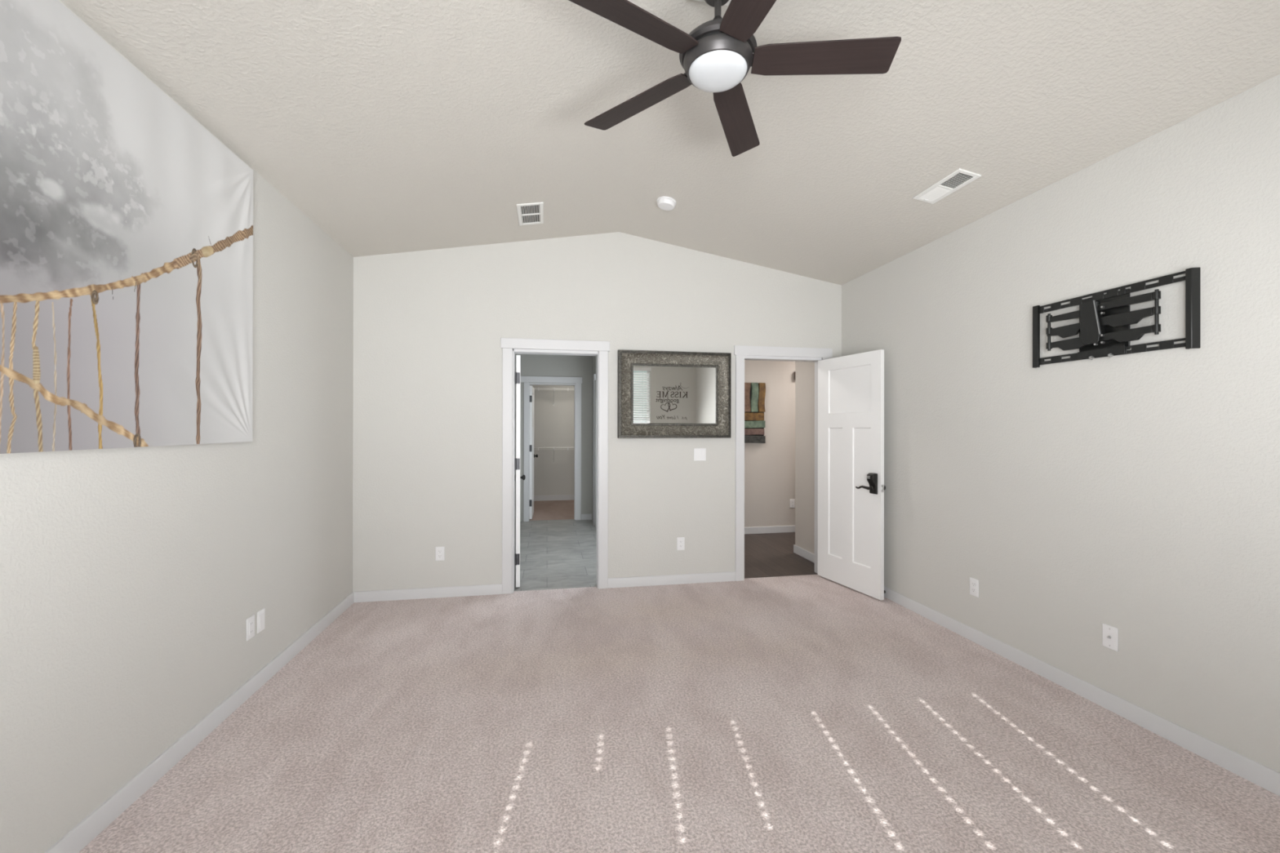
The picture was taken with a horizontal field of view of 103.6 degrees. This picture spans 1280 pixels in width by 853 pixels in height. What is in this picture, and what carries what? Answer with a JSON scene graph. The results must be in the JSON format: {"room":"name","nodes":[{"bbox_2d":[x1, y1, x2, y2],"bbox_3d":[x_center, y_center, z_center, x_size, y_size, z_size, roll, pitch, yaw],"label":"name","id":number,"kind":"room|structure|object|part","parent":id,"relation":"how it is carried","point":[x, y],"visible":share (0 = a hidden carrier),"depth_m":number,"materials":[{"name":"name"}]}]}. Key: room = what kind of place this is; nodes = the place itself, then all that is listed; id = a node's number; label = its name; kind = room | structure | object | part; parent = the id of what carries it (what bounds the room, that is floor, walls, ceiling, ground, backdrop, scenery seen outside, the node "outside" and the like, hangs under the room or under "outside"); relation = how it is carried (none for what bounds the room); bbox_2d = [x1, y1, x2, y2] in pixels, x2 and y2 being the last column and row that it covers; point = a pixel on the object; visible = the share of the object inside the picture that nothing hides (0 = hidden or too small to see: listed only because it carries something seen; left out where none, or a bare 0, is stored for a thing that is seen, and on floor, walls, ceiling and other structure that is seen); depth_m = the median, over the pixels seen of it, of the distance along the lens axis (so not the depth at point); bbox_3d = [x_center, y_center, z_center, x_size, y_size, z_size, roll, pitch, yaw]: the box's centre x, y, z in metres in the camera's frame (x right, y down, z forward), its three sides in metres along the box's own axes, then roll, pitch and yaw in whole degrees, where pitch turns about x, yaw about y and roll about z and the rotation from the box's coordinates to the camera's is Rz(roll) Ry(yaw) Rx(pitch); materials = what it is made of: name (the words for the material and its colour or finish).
{"room":"empty bedroom","nodes":[
{"label":"empty bedroom","id":0,"kind":"room"},
{"bbox_2d":[0,0,353,852],"bbox_3d":[-1.911,0.072,1.628,0.100,2.871,5.116,0,0,-10],"label":"wall","id":1,"kind":"structure","parent":0,"point":[131,579],"depth_m":2.09,"materials":[{"name":"grey paint"}]},
{"bbox_2d":[0,0,253,453],"bbox_3d":[-1.833,-0.627,1.586,0.033,1.407,2.082,0,0,-10],"label":"wall tapestry","id":2,"kind":"object","parent":1,"relation":"attached to","point":[126,224],"visible":1,"depth_m":1.75,"materials":[{"name":"grey fabric"}]},
{"bbox_2d":[44,592,353,852],"bbox_3d":[-1.858,1.366,1.642,0.014,0.083,4.846,0,0,-10],"label":"baseboard","id":3,"kind":"structure","parent":1,"relation":"attached to","point":[91,826],"depth_m":2.11,"materials":[{"name":"white paint"}]},
{"bbox_2d":[246,614,254,640],"bbox_3d":[-2.044,1.057,2.642,0.009,0.115,0.070,0,0,-10],"label":"power outlet","id":4,"kind":"object","parent":1,"relation":"attached to","point":[251,620],"visible":1,"depth_m":2.64,"materials":[{"name":"white plastic"}]},
{"bbox_2d":[248,620,253,635],"bbox_3d":[-2.041,1.057,2.643,0.003,0.068,0.034,0,0,-10],"label":"receptacle","id":5,"kind":"object","parent":4,"relation":"attached to","point":[251,622],"depth_m":2.64,"materials":[{"name":"white plastic"}]},
{"bbox_2d":[257,608,264,633],"bbox_3d":[-2.062,1.057,2.739,0.008,0.115,0.070,0,0,-10],"label":"wall plate","id":6,"kind":"object","parent":1,"relation":"attached to","point":[260,615],"visible":1,"depth_m":2.73,"materials":[{"name":"white plastic"}]},
{"bbox_2d":[514,353,591,521],"bbox_3d":[-1.895,0.165,7.523,3.400,2.700,0.110,0,0,-10],"label":"wall","id":7,"kind":"structure","parent":0,"point":[531,365],"depth_m":7.65,"materials":[{"name":"grey paint"}]},
{"bbox_2d":[529,385,537,519],"bbox_3d":[-1.679,0.393,7.952,0.109,2.023,0.670,0,0,-9],"label":"door","id":8,"kind":"structure","parent":7,"relation":"in","point":[532,455],"depth_m":7.63,"materials":[{"name":"white paint"}]},
{"bbox_2d":[520,376,582,521],"bbox_3d":[-1.344,0.335,7.614,0.926,2.167,0.133,0,0,-10],"label":"door frame","id":9,"kind":"structure","parent":7,"relation":"attached to","point":[527,380],"depth_m":7.59,"materials":[{"name":"white paint"}]},
{"bbox_2d":[581,514,591,519],"bbox_3d":[-0.812,1.377,7.658,0.160,0.085,0.014,0,0,-10],"label":"baseboard","id":10,"kind":"structure","parent":7,"relation":"attached to","point":[584,517],"depth_m":7.65,"materials":[{"name":"white paint"}]},
{"bbox_2d":[532,385,574,495],"bbox_3d":[-2.281,0.167,9.621,3.400,2.700,0.150,0,0,-10],"label":"wall","id":11,"kind":"structure","parent":0,"point":[553,425],"depth_m":9.66,"materials":[{"name":"grey paint"}]},
{"bbox_2d":[533,494,573,501],"bbox_3d":[-2.268,1.367,9.539,3.398,0.100,0.014,0,0,-10],"label":"baseboard","id":12,"kind":"structure","parent":11,"relation":"attached to","point":[560,497],"depth_m":9.65,"materials":[{"name":"white paint"}]},
{"bbox_2d":[533,447,573,463],"bbox_3d":[-1.994,0.546,9.436,2.700,0.322,0.319,0,0,-10],"label":"wire shelf","id":13,"kind":"object","parent":11,"relation":"attached to","point":[534,447],"visible":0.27,"depth_m":9.41,"materials":[{"name":"white metal"}]},
{"bbox_3d":[-1.994,0.413,9.441,2.700,0.038,0.308,0,0,-10],"label":"shelf rail","id":14,"kind":"part","parent":13,"relation":"part of","materials":[{"name":"white metal"}]},
{"bbox_2d":[534,386,574,405],"bbox_3d":[-1.992,-0.564,9.437,2.700,0.322,0.319,0,0,-10],"label":"wire shelf","id":15,"kind":"object","parent":11,"relation":"attached to","point":[538,388],"visible":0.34,"depth_m":9.39,"materials":[{"name":"white metal"}]},
{"bbox_3d":[-1.992,-0.697,9.442,2.700,0.038,0.308,0,0,-10],"label":"shelf rail","id":16,"kind":"part","parent":15,"relation":"part of","materials":[{"name":"white metal"}]},
{"bbox_2d":[591,355,596,527],"bbox_3d":[-0.420,0.118,7.441,0.527,2.602,0.587,0,0,-10],"label":"wall","id":17,"kind":"structure","parent":0,"point":[593,357],"depth_m":7.27,"materials":[{"name":"grey paint"}]},
{"bbox_2d":[592,373,595,525],"bbox_3d":[-0.654,0.339,7.195,0.022,2.160,0.190,0,0,-10],"label":"door frame","id":18,"kind":"structure","parent":17,"relation":"attached to","point":[594,375],"depth_m":7.19,"materials":[{"name":"white paint"}]},
{"bbox_2d":[352,231,841,591],"bbox_3d":[-0.197,-0.150,4.487,4.305,3.128,0.115,0,0,-10],"label":"wall","id":19,"kind":"structure","parent":0,"point":[429,326],"depth_m":4.25,"materials":[{"name":"grey paint"}]},
{"bbox_2d":[435,546,444,560],"bbox_3d":[-1.651,1.051,4.155,0.070,0.115,0.009,0,0,-10],"label":"power outlet","id":20,"kind":"object","parent":19,"relation":"attached to","point":[440,551],"visible":1,"depth_m":4.15,"materials":[{"name":"white plastic"}]},
{"bbox_2d":[515,355,525,586],"bbox_3d":[-1.149,0.389,4.721,0.165,2.023,0.710,0,0,-15],"label":"door","id":21,"kind":"structure","parent":19,"relation":"in","point":[517,364],"depth_m":4.39,"materials":[{"name":"white paint"}]},
{"bbox_3d":[-1.174,0.508,5.014,0.065,0.064,0.064,0,0,-15],"label":"knob","id":22,"kind":"part","parent":21,"relation":"part of","materials":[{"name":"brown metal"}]},
{"bbox_2d":[352,571,735,602],"bbox_3d":[-0.195,1.372,4.420,4.290,0.083,0.014,0,0,-10],"label":"baseboard","id":23,"kind":"structure","parent":19,"relation":"attached to","point":[486,589],"depth_m":4.21,"materials":[{"name":"white paint"}]},
{"bbox_2d":[500,337,609,594],"bbox_3d":[-0.732,0.334,4.388,0.923,2.158,0.159,0,0,-10],"label":"door frame","id":24,"kind":"structure","parent":19,"relation":"attached to","point":[510,346],"depth_m":4.30,"materials":[{"name":"white paint"}]},
{"bbox_2d":[617,349,731,438],"bbox_3d":[0.315,-0.282,4.493,1.032,0.770,0.058,0,0,-10],"label":"wall mirror","id":25,"kind":"object","parent":19,"relation":"attached to","point":[661,394],"visible":1,"depth_m":4.49,"materials":[{"name":"grey mirror"}]},
{"bbox_2d":[633,365,715,423],"bbox_3d":[0.312,-0.282,4.510,0.780,0.528,0.016,0,0,-10],"label":"mirror glass","id":26,"kind":"object","parent":25,"relation":"attached to","point":[663,394],"depth_m":4.50,"materials":[{"name":"silver glass"}]},
{"bbox_2d":[676,537,684,550],"bbox_3d":[0.367,1.056,4.526,0.070,0.115,0.009,0,0,-10],"label":"power outlet","id":27,"kind":"object","parent":19,"relation":"attached to","point":[681,540],"visible":1,"depth_m":4.52,"materials":[{"name":"white plastic"}]},
{"bbox_2d":[693,448,706,461],"bbox_3d":[0.544,0.254,4.558,0.113,0.113,0.012,0,0,-10],"label":"light switch","id":28,"kind":"object","parent":19,"relation":"attached to","point":[700,454],"visible":1,"depth_m":4.56,"materials":[{"name":"white plastic"}]},
{"bbox_2d":[733,345,832,581],"bbox_3d":[1.331,0.338,4.768,0.976,2.158,0.159,0,0,-10],"label":"door frame","id":29,"kind":"structure","parent":19,"relation":"attached to","point":[742,353],"depth_m":4.62,"materials":[{"name":"white paint"}]},
{"bbox_2d":[817,349,885,599],"bbox_3d":[1.824,0.391,4.421,0.180,2.028,0.767,0,0,-21],"label":"door","id":30,"kind":"structure","parent":19,"relation":"in","point":[851,487],"depth_m":4.37,"materials":[{"name":"white paint"}]},
{"bbox_3d":[1.855,0.505,4.164,0.058,0.036,0.156,0,0,-21],"label":"lever handle","id":31,"kind":"part","parent":30,"relation":"part of","materials":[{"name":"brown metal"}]},
{"bbox_2d":[60,0,1279,284],"bbox_3d":[0.258,-1.605,2.030,4.505,0.524,5.116,0,0,-10],"label":"ceiling","id":32,"kind":"structure","parent":0,"point":[392,126],"depth_m":2.38,"materials":[{"name":"grey paint"}]},
{"bbox_2d":[516,201,543,225],"bbox_3d":[-0.817,-1.588,3.764,0.188,0.040,0.370,0,0,-10],"label":"ceiling vent","id":33,"kind":"object","parent":32,"relation":"in","point":[532,213],"visible":1,"depth_m":3.75,"materials":[{"name":"white metal"}]},
{"bbox_2d":[657,195,676,210],"bbox_3d":[0.197,-1.654,3.736,0.145,0.062,0.146,0,0,3],"label":"smoke detector","id":34,"kind":"object","parent":32,"relation":"attached to","point":[664,202],"visible":1,"depth_m":3.70,"materials":[{"name":"white plastic"}]},
{"bbox_2d":[568,0,901,156],"bbox_3d":[0.309,-1.508,1.853,1.257,0.417,1.226,0,0,-10],"label":"ceiling fan","id":35,"kind":"object","parent":32,"relation":"hanging from","point":[717,55],"visible":1,"depth_m":1.84,"materials":[{"name":"brown wood"}]},
{"bbox_3d":[-0.035,-1.363,1.671,0.516,0.006,0.140,0,14,-32],"label":"blade","id":36,"kind":"part","parent":35,"relation":"part of","materials":[{"name":"brown wood"}]},
{"bbox_3d":[-0.011,-1.362,2.126,0.516,0.006,0.140,0,14,40],"label":"blade","id":37,"kind":"part","parent":35,"relation":"part of","materials":[{"name":"brown wood"}]},
{"bbox_3d":[0.291,-1.314,1.882,0.217,0.030,0.217,0,0,-10],"label":"globe","id":38,"kind":"part","parent":35,"relation":"part of","materials":[{"name":"white glass"}]},
{"bbox_3d":[0.430,-1.361,2.244,0.140,0.006,0.516,-15,-6,21],"label":"blade","id":39,"kind":"part","parent":35,"relation":"part of","materials":[{"name":"brown wood"}]},
{"bbox_3d":[0.391,-1.363,1.507,0.140,0.006,0.516,15,-4,-14],"label":"blade","id":40,"kind":"part","parent":35,"relation":"part of","materials":[{"name":"brown wood"}]},
{"bbox_3d":[0.678,-1.362,1.862,0.516,0.006,0.140,0,-14,4],"label":"blade","id":41,"kind":"part","parent":35,"relation":"part of","materials":[{"name":"brown wood"}]},
{"bbox_2d":[912,168,981,204],"bbox_3d":[1.817,-1.424,2.994,0.147,0.033,0.363,0,0,-10],"label":"ceiling vent","id":42,"kind":"object","parent":32,"relation":"in","point":[959,178],"visible":1,"depth_m":2.98,"materials":[{"name":"white metal"}]},
{"bbox_2d":[78,500,1279,852],"bbox_3d":[0.627,1.476,4.863,7.400,0.120,10.560,0,0,-10],"label":"floor","id":43,"kind":"structure","parent":0,"point":[807,713],"depth_m":2.24,"materials":[{"name":"beige carpet"}]},
{"bbox_2d":[744,360,795,527],"bbox_3d":[2.045,0.171,6.834,3.900,2.700,0.100,0,0,-10],"label":"wall","id":44,"kind":"structure","parent":0,"point":[769,466],"depth_m":6.73,"materials":[{"name":"grey paint"}]},
{"bbox_2d":[744,382,765,443],"bbox_3d":[1.385,-0.178,6.634,0.568,0.801,0.052,0,0,-10],"label":"wall art","id":45,"kind":"object","parent":44,"relation":"attached to","point":[754,393],"visible":0.51,"depth_m":6.64,"materials":[{"name":"multicoloured wood"}]},
{"bbox_2d":[744,525,795,533],"bbox_3d":[2.054,1.380,6.776,3.898,0.089,0.014,0,0,-10],"label":"baseboard","id":46,"kind":"structure","parent":44,"relation":"attached to","point":[781,529],"depth_m":6.71,"materials":[{"name":"white paint"}]},
{"bbox_2d":[790,499,795,507],"bbox_3d":[2.053,1.040,6.779,0.070,0.115,0.009,0,0,-10],"label":"power outlet","id":47,"kind":"object","parent":44,"relation":"attached to","point":[792,501],"visible":1,"depth_m":6.78,"materials":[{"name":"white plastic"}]},
{"bbox_2d":[795,361,814,554],"bbox_3d":[3.023,0.170,5.521,2.452,2.700,0.752,0,0,-10],"label":"wall","id":48,"kind":"structure","parent":0,"point":[804,371],"depth_m":5.45,"materials":[{"name":"grey paint"}]},
{"bbox_2d":[793,544,814,563],"bbox_3d":[3.006,1.380,5.536,2.456,0.089,0.742,0,0,-10],"label":"baseboard","id":49,"kind":"structure","parent":48,"relation":"attached to","point":[797,550],"depth_m":5.43,"materials":[{"name":"white paint"}]},
{"bbox_2d":[841,74,1279,773],"bbox_3d":[2.421,0.080,2.427,0.100,2.871,5.116,0,0,-10],"label":"wall","id":50,"kind":"structure","parent":0,"point":[1137,495],"depth_m":2.50,"materials":[{"name":"grey paint"}]},
{"bbox_2d":[969,577,978,597],"bbox_3d":[2.200,1.059,3.314,0.009,0.115,0.070,0,0,-10],"label":"power outlet","id":51,"kind":"object","parent":50,"relation":"attached to","point":[974,584],"visible":1,"depth_m":3.31,"materials":[{"name":"white plastic"}]},
{"bbox_2d":[884,586,1279,796],"bbox_3d":[2.361,1.374,2.427,0.014,0.083,4.860,0,0,-10],"label":"baseboard","id":52,"kind":"structure","parent":50,"relation":"attached to","point":[1261,775],"depth_m":2.47,"materials":[{"name":"white paint"}]},
{"bbox_2d":[1102,623,1118,651],"bbox_3d":[2.344,1.053,2.513,0.016,0.115,0.070,0,0,-10],"label":"outlet","id":53,"kind":"object","parent":50,"relation":"attached to","point":[1109,633],"visible":1,"depth_m":2.51,"materials":[{"name":"white plastic"}]},
{"bbox_2d":[1032,266,1200,368],"bbox_3d":[2.318,-0.514,2.530,0.066,0.353,0.743,0,0,-10],"label":"mount","id":54,"kind":"object","parent":50,"relation":"attached to","point":[1105,320],"depth_m":2.48,"materials":[{"name":"black metal"}]},
{"bbox_3d":[2.277,-0.508,2.680,0.014,0.065,0.217,0,0,-10],"label":"arm","id":55,"kind":"part","parent":54,"relation":"part of","materials":[{"name":"black metal"}]},
{"bbox_3d":[2.277,-0.585,2.680,0.014,0.040,0.217,0,0,-10],"label":"arm","id":56,"kind":"part","parent":54,"relation":"part of","materials":[{"name":"black metal"}]},
{"bbox_3d":[2.277,-0.435,2.679,0.014,0.058,0.217,0,0,-10],"label":"arm","id":57,"kind":"part","parent":54,"relation":"part of","materials":[{"name":"black metal"}]},
{"bbox_3d":[2.299,-0.526,2.556,0.036,0.219,0.099,0,0,-10],"label":"head plate","id":58,"kind":"part","parent":54,"relation":"part of","materials":[{"name":"black metal"}]},
{"bbox_3d":[2.344,-0.520,2.544,0.008,0.294,0.231,0,0,-10],"label":"wall plate","id":59,"kind":"part","parent":54,"relation":"part of","materials":[{"name":"black metal"}]},
{"bbox_3d":[2.338,-0.664,2.534,0.004,0.042,0.686,0,0,-10],"label":"rail","id":60,"kind":"part","parent":54,"relation":"part of","materials":[{"name":"black metal"}]},
{"bbox_3d":[2.337,-0.370,2.534,0.004,0.039,0.686,0,0,-10],"label":"rail","id":61,"kind":"part","parent":54,"relation":"part of","materials":[{"name":"black metal"}]},
{"bbox_3d":[2.330,-0.435,2.421,0.016,0.056,0.238,0,0,-10],"label":"arm","id":62,"kind":"part","parent":54,"relation":"part of","materials":[{"name":"black metal"}]},
{"bbox_3d":[2.330,-0.517,2.422,0.016,0.063,0.238,0,0,-10],"label":"arm","id":63,"kind":"part","parent":54,"relation":"part of","materials":[{"name":"black metal"}]},
{"bbox_3d":[2.330,-0.598,2.422,0.016,0.038,0.238,0,0,-10],"label":"arm","id":64,"kind":"part","parent":54,"relation":"part of","materials":[{"name":"black metal"}]}
]}

